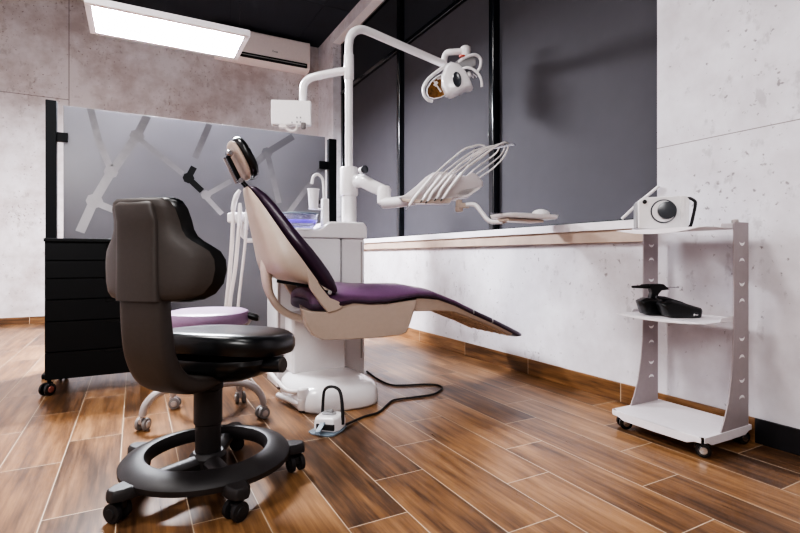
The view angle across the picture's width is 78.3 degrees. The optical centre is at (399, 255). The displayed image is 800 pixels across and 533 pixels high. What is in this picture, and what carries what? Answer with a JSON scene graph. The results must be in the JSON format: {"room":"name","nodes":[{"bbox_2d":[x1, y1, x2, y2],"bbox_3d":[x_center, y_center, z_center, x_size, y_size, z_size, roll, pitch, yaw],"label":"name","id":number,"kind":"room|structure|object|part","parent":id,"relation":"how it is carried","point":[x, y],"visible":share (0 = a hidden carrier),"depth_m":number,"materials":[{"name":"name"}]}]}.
{"room":"dental clinic","nodes":[
{"label":"dental clinic","id":0,"kind":"room"},
{"bbox_2d":[0,0,317,317],"bbox_3d":[-3.337,-1.180,6.392,5.600,3.960,0.120,0,0,-28],"label":"wall","id":1,"kind":"structure","parent":0,"point":[49,51],"depth_m":5.93,"materials":[{"name":"concrete"}]},
{"bbox_2d":[0,316,44,325],"bbox_3d":[-3.509,0.757,6.224,4.938,0.085,0.012,0,0,-28],"label":"baseboard","id":2,"kind":"structure","parent":1,"relation":"attached to","point":[38,319],"depth_m":5.73,"materials":[{"name":"brown wood"}]},
{"bbox_2d":[214,31,309,74],"bbox_3d":[-1.929,-2.912,6.955,1.302,0.420,0.227,0,0,-28],"label":"air conditioner","id":3,"kind":"object","parent":1,"relation":"attached to","point":[261,50],"visible":0.65,"depth_m":6.95,"materials":[{"name":"grey plastic"}]},
{"bbox_2d":[111,0,359,47],"bbox_3d":[-1.183,-3.208,2.401,5.600,0.104,9.150,0,0,-28],"label":"ceiling","id":4,"kind":"structure","parent":0,"point":[312,22],"depth_m":6.37,"materials":[{"name":"black paint"}]},
{"bbox_2d":[84,0,249,59],"bbox_3d":[-1.959,-2.525,4.198,1.210,1.270,0.590,0,0,-28],"label":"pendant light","id":5,"kind":"object","parent":4,"relation":"hanging from","point":[109,18],"visible":1,"depth_m":4.12,"materials":[{"name":"white paint"}]},
{"bbox_2d":[0,323,799,532],"bbox_3d":[-1.183,0.850,2.401,5.600,0.100,9.150,0,0,-28],"label":"floor","id":6,"kind":"structure","parent":0,"point":[499,449],"depth_m":1.89,"materials":[{"name":"brown wood"}]},
{"bbox_2d":[38,238,129,395],"bbox_3d":[-1.890,0.349,3.128,0.611,0.902,0.505,0,0,-28],"label":"base cabinet","id":7,"kind":"object","parent":6,"relation":"on","point":[83,338],"visible":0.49,"depth_m":2.88,"materials":[{"name":"black metal"}]},
{"bbox_3d":[-1.774,0.077,2.940,0.568,0.097,0.020,0,0,-28],"label":"drawer","id":8,"kind":"part","parent":7,"relation":"part of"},
{"bbox_3d":[-1.774,-0.024,2.940,0.568,0.094,0.020,0,0,-28],"label":"drawer","id":9,"kind":"part","parent":7,"relation":"part of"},
{"bbox_3d":[-1.774,0.190,2.940,0.568,0.116,0.020,0,0,-28],"label":"drawer","id":10,"kind":"part","parent":7,"relation":"part of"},
{"bbox_3d":[-1.774,0.313,2.940,0.568,0.119,0.020,0,0,-28],"label":"drawer","id":11,"kind":"part","parent":7,"relation":"part of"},
{"bbox_3d":[-1.774,0.464,2.940,0.568,0.171,0.020,0,0,-28],"label":"drawer","id":12,"kind":"part","parent":7,"relation":"part of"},
{"bbox_3d":[-1.774,0.632,2.940,0.568,0.154,0.020,0,0,-28],"label":"drawer","id":13,"kind":"part","parent":7,"relation":"part of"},
{"bbox_2d":[41,99,336,378],"bbox_3d":[-1.495,-0.132,3.852,2.098,1.863,0.400,0,0,-28],"label":"screen","id":14,"kind":"object","parent":6,"relation":"on","point":[109,156],"visible":0.48,"depth_m":3.75,"materials":[{"name":"grey glass"}]},
{"bbox_3d":[-2.391,-0.146,3.369,0.062,1.833,0.060,0,0,-28],"label":"post","id":15,"kind":"part","parent":14,"relation":"part of","materials":[{"name":"black metal"}]},
{"bbox_3d":[-1.494,-0.201,3.853,1.902,1.682,0.012,0,0,-28],"label":"glass panel","id":16,"kind":"part","parent":14,"relation":"part of","materials":[{"name":"glass"}]},
{"bbox_3d":[-0.602,-0.129,4.334,0.070,1.798,0.060,0,0,-28],"label":"post","id":17,"kind":"part","parent":14,"relation":"part of","materials":[{"name":"black metal"}]},
{"bbox_2d":[134,307,269,430],"bbox_3d":[-0.964,0.533,2.400,0.591,0.533,0.592,0,0,-28],"label":"stool","id":18,"kind":"object","parent":6,"relation":"on","point":[195,316],"visible":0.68,"depth_m":2.36,"materials":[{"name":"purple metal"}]},
{"bbox_3d":[-1.088,0.670,2.316,0.260,0.130,0.048,0,0,-39],"label":"leg","id":19,"kind":"part","parent":18,"relation":"part of","materials":[{"name":"grey metal"}]},
{"bbox_3d":[-0.947,0.302,2.420,0.406,0.071,0.406,0,0,-28],"label":"seat","id":20,"kind":"part","parent":18,"relation":"part of","materials":[{"name":"leather"}]},
{"bbox_3d":[-0.795,0.670,2.429,0.244,0.130,0.147,0,0,-28],"label":"leg","id":21,"kind":"part","parent":18,"relation":"part of","materials":[{"name":"grey metal"}]},
{"bbox_2d":[103,197,305,523],"bbox_3d":[-0.661,0.313,1.728,0.649,0.974,0.646,0,0,-28],"label":"stool","id":22,"kind":"object","parent":6,"relation":"on","point":[156,258],"visible":1,"depth_m":1.49,"materials":[{"name":"black leather"}]},
{"bbox_3d":[-0.842,0.715,1.491,0.083,0.035,0.092,0,0,34],"label":"leg","id":23,"kind":"part","parent":22,"relation":"part of","materials":[{"name":"grey plastic"}]},
{"bbox_3d":[-0.961,0.715,1.816,0.092,0.035,0.083,0,0,16],"label":"leg","id":24,"kind":"part","parent":22,"relation":"part of","materials":[{"name":"grey plastic"}]},
{"bbox_3d":[-0.747,-0.018,1.510,0.420,0.312,0.114,0,0,17],"label":"backrest","id":25,"kind":"part","parent":22,"relation":"part of","materials":[{"name":"black leather"}]},
{"bbox_3d":[-0.653,0.309,1.816,0.524,0.095,0.370,0,0,16],"label":"seat","id":26,"kind":"part","parent":22,"relation":"part of","materials":[{"name":"black leather"}]},
{"bbox_3d":[-0.503,0.715,1.503,0.084,0.035,0.096,0,0,-28],"label":"leg","id":27,"kind":"part","parent":22,"relation":"part of","materials":[{"name":"grey plastic"}]},
{"bbox_3d":[-0.462,0.374,1.696,0.140,0.063,0.054,0,0,22],"label":"tilt lever","id":28,"kind":"part","parent":22,"relation":"part of","materials":[{"name":"black plastic"}]},
{"bbox_3d":[-0.407,0.715,1.839,0.096,0.035,0.083,0,0,-28],"label":"leg","id":29,"kind":"part","parent":22,"relation":"part of","materials":[{"name":"grey plastic"}]},
{"bbox_2d":[267,25,444,387],"bbox_3d":[-0.246,-0.392,3.399,1.322,2.385,0.339,0,0,-28],"label":"dental unit","id":30,"kind":"object","parent":6,"relation":"on","point":[339,245],"visible":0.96,"depth_m":3.21,"materials":[{"name":"white plastic"}]},
{"bbox_2d":[227,213,252,242],"bbox_3d":[-0.928,-0.173,3.022,0.255,0.181,0.096,0,0,-20],"label":"holder","id":31,"kind":"object","parent":30,"relation":"attached to","point":[249,240],"visible":0.42,"depth_m":2.98,"materials":[{"name":"white plastic"}]},
{"bbox_2d":[224,189,240,306],"bbox_3d":[-0.980,0.197,2.955,0.169,1.198,0.031,0,0,1],"label":"hose","id":32,"kind":"object","parent":31,"relation":"hanging from","point":[237,193],"visible":0.63,"depth_m":2.94,"materials":[{"name":"white plastic"}]},
{"bbox_2d":[228,203,241,306],"bbox_3d":[-0.953,0.239,2.951,0.175,1.116,0.026,0,0,0],"label":"hose","id":33,"kind":"object","parent":31,"relation":"hanging from","point":[239,219],"visible":0.67,"depth_m":2.94,"materials":[{"name":"white plastic"}]},
{"bbox_3d":[-0.903,-0.148,3.065,0.181,0.132,0.039,0,0,-25],"label":"holder arm","id":34,"kind":"part","parent":31,"relation":"part of","materials":[{"name":"white plastic"}]},
{"bbox_2d":[237,211,258,385],"bbox_3d":[-0.918,0.255,2.947,0.142,1.075,0.022,0,0,0],"label":"hose","id":35,"kind":"object","parent":31,"relation":"hanging from","point":[246,217],"visible":0.56,"depth_m":2.94,"materials":[{"name":"white plastic"}]},
{"bbox_2d":[271,100,310,131],"bbox_3d":[-0.728,-0.934,3.288,0.262,0.213,0.078,0,0,-6],"label":"junction box","id":36,"kind":"object","parent":30,"relation":"hanging from","point":[284,113],"visible":1,"depth_m":3.27,"materials":[{"name":"white plastic"}]},
{"bbox_2d":[283,212,317,227],"bbox_3d":[-0.644,-0.219,3.130,0.242,0.108,0.242,0,0,-28],"label":"bowl","id":37,"kind":"object","parent":30,"relation":"on","point":[297,219],"depth_m":3.03,"materials":[{"name":"blue glass"}]},
{"bbox_3d":[-0.644,-0.167,3.130,0.240,0.020,0.240,0,0,-28],"label":"bowl seat","id":38,"kind":"part","parent":30,"relation":"part of","materials":[{"name":"white plastic"}]},
{"bbox_2d":[307,188,319,207],"bbox_3d":[-0.554,-0.368,3.144,0.078,0.122,0.078,0,0,-28],"label":"paper cup","id":39,"kind":"object","parent":30,"relation":"on","point":[313,193],"visible":0.94,"depth_m":3.12,"materials":[{"name":"white paper"}]},
{"bbox_2d":[311,173,328,225],"bbox_3d":[-0.516,-0.348,3.165,0.124,0.371,0.064,0,0,-28],"label":"faucet","id":40,"kind":"object","parent":30,"relation":"on","point":[324,202],"depth_m":3.16,"materials":[{"name":"white plastic"}]},
{"bbox_3d":[-0.512,-1.159,3.322,0.347,0.237,0.065,0,0,5],"label":"monitor arm","id":41,"kind":"part","parent":30,"relation":"part of"},
{"bbox_3d":[-0.023,-1.467,3.515,0.818,0.235,0.070,0,0,-31],"label":"lamp arm","id":42,"kind":"part","parent":30,"relation":"part of"},
{"bbox_2d":[352,143,542,223],"bbox_3d":[0.254,-0.443,3.071,1.240,0.510,0.326,0,0,12],"label":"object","id":43,"kind":"object","parent":30,"relation":"attached to","point":[465,186],"visible":0.94,"depth_m":2.98,"materials":[{"name":"white plastic"}]},
{"bbox_3d":[-0.214,-0.466,3.221,0.266,0.164,0.099,0,0,35],"label":"arm","id":44,"kind":"part","parent":43,"relation":"part of"},
{"bbox_3d":[-0.010,-0.344,3.095,0.231,0.082,0.073,0,0,30],"label":"arm","id":45,"kind":"part","parent":43,"relation":"part of"},
{"bbox_3d":[0.160,-0.333,2.970,0.304,0.031,0.030,0,0,0],"label":"holder rail","id":46,"kind":"part","parent":43,"relation":"part of","materials":[{"name":"white plastic"}]},
{"bbox_2d":[406,144,484,209],"bbox_3d":[0.273,-0.478,2.977,0.502,0.411,0.173,0,0,-28],"label":"dental handpiece","id":47,"kind":"object","parent":43,"relation":"attached to","point":[429,179],"visible":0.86,"depth_m":2.92,"materials":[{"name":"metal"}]},
{"bbox_2d":[420,146,489,202],"bbox_3d":[0.329,-0.493,2.987,0.451,0.357,0.188,0,0,-28],"label":"dental handpiece","id":48,"kind":"object","parent":43,"relation":"attached to","point":[452,165],"visible":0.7,"depth_m":2.92,"materials":[{"name":"plastic"}]},
{"bbox_2d":[425,145,499,203],"bbox_3d":[0.372,-0.494,2.993,0.480,0.370,0.187,0,0,-28],"label":"dental handpiece","id":49,"kind":"object","parent":43,"relation":"attached to","point":[438,185],"visible":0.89,"depth_m":2.92,"materials":[{"name":"plastic"}]},
{"bbox_2d":[434,143,505,200],"bbox_3d":[0.416,-0.508,2.997,0.470,0.368,0.189,0,0,-28],"label":"dental handpiece","id":50,"kind":"object","parent":43,"relation":"attached to","point":[476,156],"visible":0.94,"depth_m":2.93,"materials":[{"name":"plastic"}]},
{"bbox_2d":[440,142,508,200],"bbox_3d":[0.445,-0.512,3.002,0.459,0.380,0.193,0,0,-28],"label":"dental handpiece","id":51,"kind":"object","parent":43,"relation":"attached to","point":[482,155],"visible":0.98,"depth_m":2.93,"materials":[{"name":"plastic"}]},
{"bbox_2d":[455,200,542,223],"bbox_3d":[0.598,-0.267,2.993,0.435,0.159,0.319,0,0,-28],"label":"tray arm","id":52,"kind":"object","parent":43,"relation":"on","point":[459,207],"depth_m":2.94},
{"bbox_2d":[490,213,557,219],"bbox_3d":[0.749,-0.234,2.955,0.385,0.024,0.230,0,0,-28],"label":"tray","id":53,"kind":"object","parent":43,"relation":"on","point":[503,215],"visible":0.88,"depth_m":2.86,"materials":[{"name":"white plastic"}]},
{"bbox_2d":[532,209,549,213],"bbox_3d":[0.841,-0.263,2.930,0.120,0.030,0.088,0,0,-28],"label":"folded napkin","id":54,"kind":"object","parent":53,"relation":"on","point":[539,211],"visible":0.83,"depth_m":2.89,"materials":[{"name":"white paper"}]},
{"bbox_2d":[422,45,482,102],"bbox_3d":[0.393,-1.357,3.702,0.455,0.433,0.184,0,0,4],"label":"lamp","id":55,"kind":"object","parent":30,"relation":"attached to","point":[454,80],"visible":0.99,"depth_m":3.64,"materials":[{"name":"white plastic"}]},
{"bbox_3d":[0.512,-1.435,3.654,0.205,0.138,0.055,0,0,0],"label":"handle","id":56,"kind":"part","parent":55,"relation":"part of","materials":[{"name":"white plastic"}]},
{"bbox_3d":[0.538,-1.349,3.666,0.083,0.049,0.035,0,0,-13],"label":"handle knob","id":57,"kind":"part","parent":55,"relation":"part of","materials":[{"name":"white plastic"}]},
{"bbox_3d":[0.535,-1.322,3.626,0.137,0.157,0.107,0,0,-28],"label":"handle","id":58,"kind":"part","parent":55,"relation":"part of","materials":[{"name":"white plastic"}]},
{"bbox_2d":[223,137,520,413],"bbox_3d":[-0.131,0.094,2.967,1.810,1.412,0.632,0,0,-28],"label":"dental chair","id":59,"kind":"object","parent":6,"relation":"on","point":[331,312],"visible":0.99,"depth_m":2.59,"materials":[{"name":"white plastic"}]},
{"bbox_3d":[-0.855,-0.454,2.507,0.100,0.169,0.066,0,0,-28],"label":"headrest lever","id":60,"kind":"part","parent":59,"relation":"part of","materials":[{"name":"metal"}]},
{"bbox_3d":[-0.590,0.765,2.615,0.030,0.032,0.226,0,0,-44],"label":"rail","id":61,"kind":"part","parent":59,"relation":"part of","materials":[{"name":"white plastic"}]},
{"bbox_3d":[-0.628,0.177,2.957,0.195,0.228,0.028,0,0,-28],"label":"hinge arm","id":62,"kind":"part","parent":59,"relation":"part of"},
{"bbox_3d":[-0.514,0.145,2.496,0.226,0.058,0.015,0,0,-28],"label":"recline rod","id":63,"kind":"part","parent":59,"relation":"part of","materials":[{"name":"black metal"}]},
{"bbox_2d":[248,185,337,293],"bbox_3d":[-0.622,-0.080,2.670,0.427,0.568,0.535,0,0,-28],"label":"backrest","id":64,"kind":"object","parent":59,"relation":"on","point":[282,254],"depth_m":2.48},
{"bbox_3d":[-0.497,0.732,2.518,0.056,0.112,0.055,0,0,-28],"label":"foot post","id":65,"kind":"part","parent":59,"relation":"part of","materials":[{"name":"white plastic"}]},
{"bbox_3d":[-0.388,0.177,2.511,0.195,0.228,0.028,0,0,-28],"label":"hinge arm","id":66,"kind":"part","parent":59,"relation":"part of"},
{"bbox_2d":[291,282,472,310],"bbox_3d":[-0.113,0.252,2.945,1.002,0.209,0.530,0,0,-28],"label":"seat cushion","id":67,"kind":"object","parent":59,"relation":"on","point":[322,296],"depth_m":2.69,"materials":[{"name":"leather"}]},
{"bbox_2d":[309,370,442,436],"bbox_3d":[-0.053,0.701,2.741,0.553,0.199,1.235,0,0,9],"label":"foot pedal","id":68,"kind":"object","parent":6,"relation":"on","point":[329,423],"visible":1,"depth_m":2.24,"materials":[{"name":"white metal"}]},
{"bbox_3d":[-0.356,0.765,2.189,0.026,0.039,0.053,0,0,22],"label":"pedal lever","id":69,"kind":"part","parent":68,"relation":"part of","materials":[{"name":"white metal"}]},
{"bbox_3d":[-0.328,0.795,2.249,0.137,0.009,0.153,0,0,21],"label":"plate","id":70,"kind":"part","parent":68,"relation":"part of","materials":[{"name":"blue metal"}]},
{"bbox_3d":[-0.309,0.686,2.274,0.123,0.170,0.033,0,0,23],"label":"hoop handle","id":71,"kind":"part","parent":68,"relation":"part of","materials":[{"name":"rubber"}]},
{"bbox_3d":[0.002,0.791,2.826,0.506,0.017,1.116,0,0,2],"label":"pedal cord","id":72,"kind":"part","parent":68,"relation":"part of","materials":[{"name":"rubber"}]},
{"bbox_2d":[612,219,751,457],"bbox_3d":[1.246,0.323,2.191,0.355,0.954,0.437,0,0,-28],"label":"cart","id":73,"kind":"object","parent":6,"relation":"on","point":[645,410],"visible":0.98,"depth_m":2.08,"materials":[{"name":"paint"}]},
{"bbox_3d":[1.194,0.291,2.401,0.208,0.853,0.005,0,0,-28],"label":"panel","id":74,"kind":"part","parent":73,"relation":"part of","materials":[{"name":"white metal"}]},
{"bbox_2d":[631,284,678,315],"bbox_3d":[1.159,0.196,2.232,0.215,0.142,0.073,0,0,0],"label":"cordless obturator","id":75,"kind":"object","parent":73,"relation":"on","point":[645,305],"visible":0.9,"depth_m":2.21,"materials":[{"name":"black plastic"}]},
{"bbox_2d":[634,195,696,229],"bbox_3d":[1.178,-0.192,2.177,0.246,0.144,0.108,0,0,17],"label":"portable xray","id":76,"kind":"object","parent":73,"relation":"on","point":[666,211],"visible":0.97,"depth_m":2.15,"materials":[{"name":"grey plastic"}]},
{"bbox_3d":[1.153,-0.196,2.147,0.093,0.093,0.003,0,0,17],"label":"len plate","id":77,"kind":"part","parent":76,"relation":"part of","materials":[{"name":"black glass"}]},
{"bbox_2d":[616,308,732,323],"bbox_3d":[1.239,0.264,2.191,0.318,0.035,0.408,0,0,-28],"label":"shelf","id":78,"kind":"object","parent":73,"relation":"attached to","point":[705,319],"depth_m":2.11,"materials":[{"name":"paint"}]},
{"bbox_2d":[618,223,732,233],"bbox_3d":[1.239,-0.117,2.191,0.318,0.045,0.408,0,0,-28],"label":"shelf","id":79,"kind":"object","parent":73,"relation":"attached to","point":[726,226],"depth_m":2.09,"materials":[{"name":"paint"}]},
{"bbox_2d":[655,296,702,317],"bbox_3d":[1.215,0.221,2.146,0.190,0.094,0.074,0,0,0],"label":"cordless handpiece","id":80,"kind":"object","parent":73,"relation":"on","point":[670,307],"visible":1,"depth_m":2.11,"materials":[{"name":"black plastic"}]},
{"bbox_3d":[1.389,0.288,2.039,0.208,0.860,0.005,0,0,-28],"label":"panel","id":81,"kind":"part","parent":73,"relation":"part of","materials":[{"name":"white metal"}]},
{"bbox_2d":[318,0,799,428],"bbox_3d":[1.017,-1.180,3.589,0.500,3.960,8.950,0,0,-28],"label":"wall","id":82,"kind":"structure","parent":0,"point":[728,71],"depth_m":2.35,"materials":[{"name":"concrete"}]},
{"bbox_2d":[333,0,383,44],"bbox_3d":[0.282,-2.996,4.757,0.113,0.008,4.935,0,0,-28],"label":"trim","id":83,"kind":"structure","parent":82,"relation":"attached to","point":[373,4],"depth_m":6.19,"materials":[{"name":"white paint"}]},
{"bbox_2d":[341,0,499,236],"bbox_3d":[0.381,-1.595,4.811,0.171,2.810,4.935,0,0,-28],"label":"window","id":84,"kind":"structure","parent":82,"relation":"in","point":[494,5],"depth_m":4.88,"materials":[{"name":"black metal"}]},
{"bbox_3d":[0.370,-1.596,4.805,0.085,2.808,4.935,0,0,-28],"label":"frame","id":85,"kind":"part","parent":84,"relation":"part of","materials":[{"name":"metal"}]},
{"bbox_2d":[353,54,396,238],"bbox_3d":[-0.393,-1.242,6.176,0.032,2.061,1.666,0,0,-28],"label":"window pane","id":86,"kind":"object","parent":84,"relation":"attached to","point":[374,97],"visible":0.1,"depth_m":5.97,"materials":[{"name":"glass"}]},
{"bbox_2d":[353,0,396,81],"bbox_3d":[-0.384,-2.648,6.180,0.003,0.640,1.666,0,0,-28],"label":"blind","id":87,"kind":"object","parent":84,"relation":"attached to","point":[368,51],"visible":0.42,"depth_m":6.02,"materials":[{"name":"black fabric"}]},
{"bbox_2d":[404,0,488,235],"bbox_3d":[0.401,-1.242,4.705,0.032,2.061,1.524,0,0,-28],"label":"window pane","id":88,"kind":"object","parent":84,"relation":"attached to","point":[435,132],"visible":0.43,"depth_m":4.62,"materials":[{"name":"glass"}]},
{"bbox_2d":[364,220,633,242],"bbox_3d":[0.260,-0.169,4.745,0.355,0.047,4.935,0,0,-28],"label":"windowsill","id":89,"kind":"structure","parent":82,"relation":"attached to","point":[622,224],"depth_m":3.31,"materials":[{"name":"white stone"}]},
{"bbox_2d":[621,185,659,219],"bbox_3d":[1.249,-0.277,2.555,0.015,0.168,0.196,0,0,-42],"label":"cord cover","id":90,"kind":"object","parent":89,"relation":"on","point":[627,213],"visible":0.81,"depth_m":2.53,"materials":[{"name":"white plastic"}]},
{"bbox_2d":[364,229,642,249],"bbox_3d":[0.129,-0.110,4.675,0.029,0.070,4.935,0,0,-28],"label":"trim","id":91,"kind":"structure","parent":82,"relation":"attached to","point":[601,236],"depth_m":3.32,"materials":[{"name":"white wood"}]},
{"bbox_2d":[399,327,754,441],"bbox_3d":[0.099,0.748,4.751,0.012,0.105,6.008,0,0,-28],"label":"baseboard","id":92,"kind":"structure","parent":82,"relation":"attached to","point":[614,390],"depth_m":3.12,"materials":[{"name":"brown wood"}]},
{"bbox_2d":[499,0,656,228],"bbox_3d":[1.148,-1.242,3.321,0.032,2.061,1.471,0,0,-28],"label":"window","id":93,"kind":"structure","parent":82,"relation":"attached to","point":[578,78],"depth_m":3.27,"materials":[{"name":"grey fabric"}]},
{"bbox_2d":[755,418,799,455],"bbox_3d":[2.222,0.748,0.819,0.012,0.105,2.930,0,0,-28],"label":"trim","id":94,"kind":"structure","parent":82,"relation":"attached to","point":[781,437],"depth_m":2.03,"materials":[{"name":"black"}]}
]}

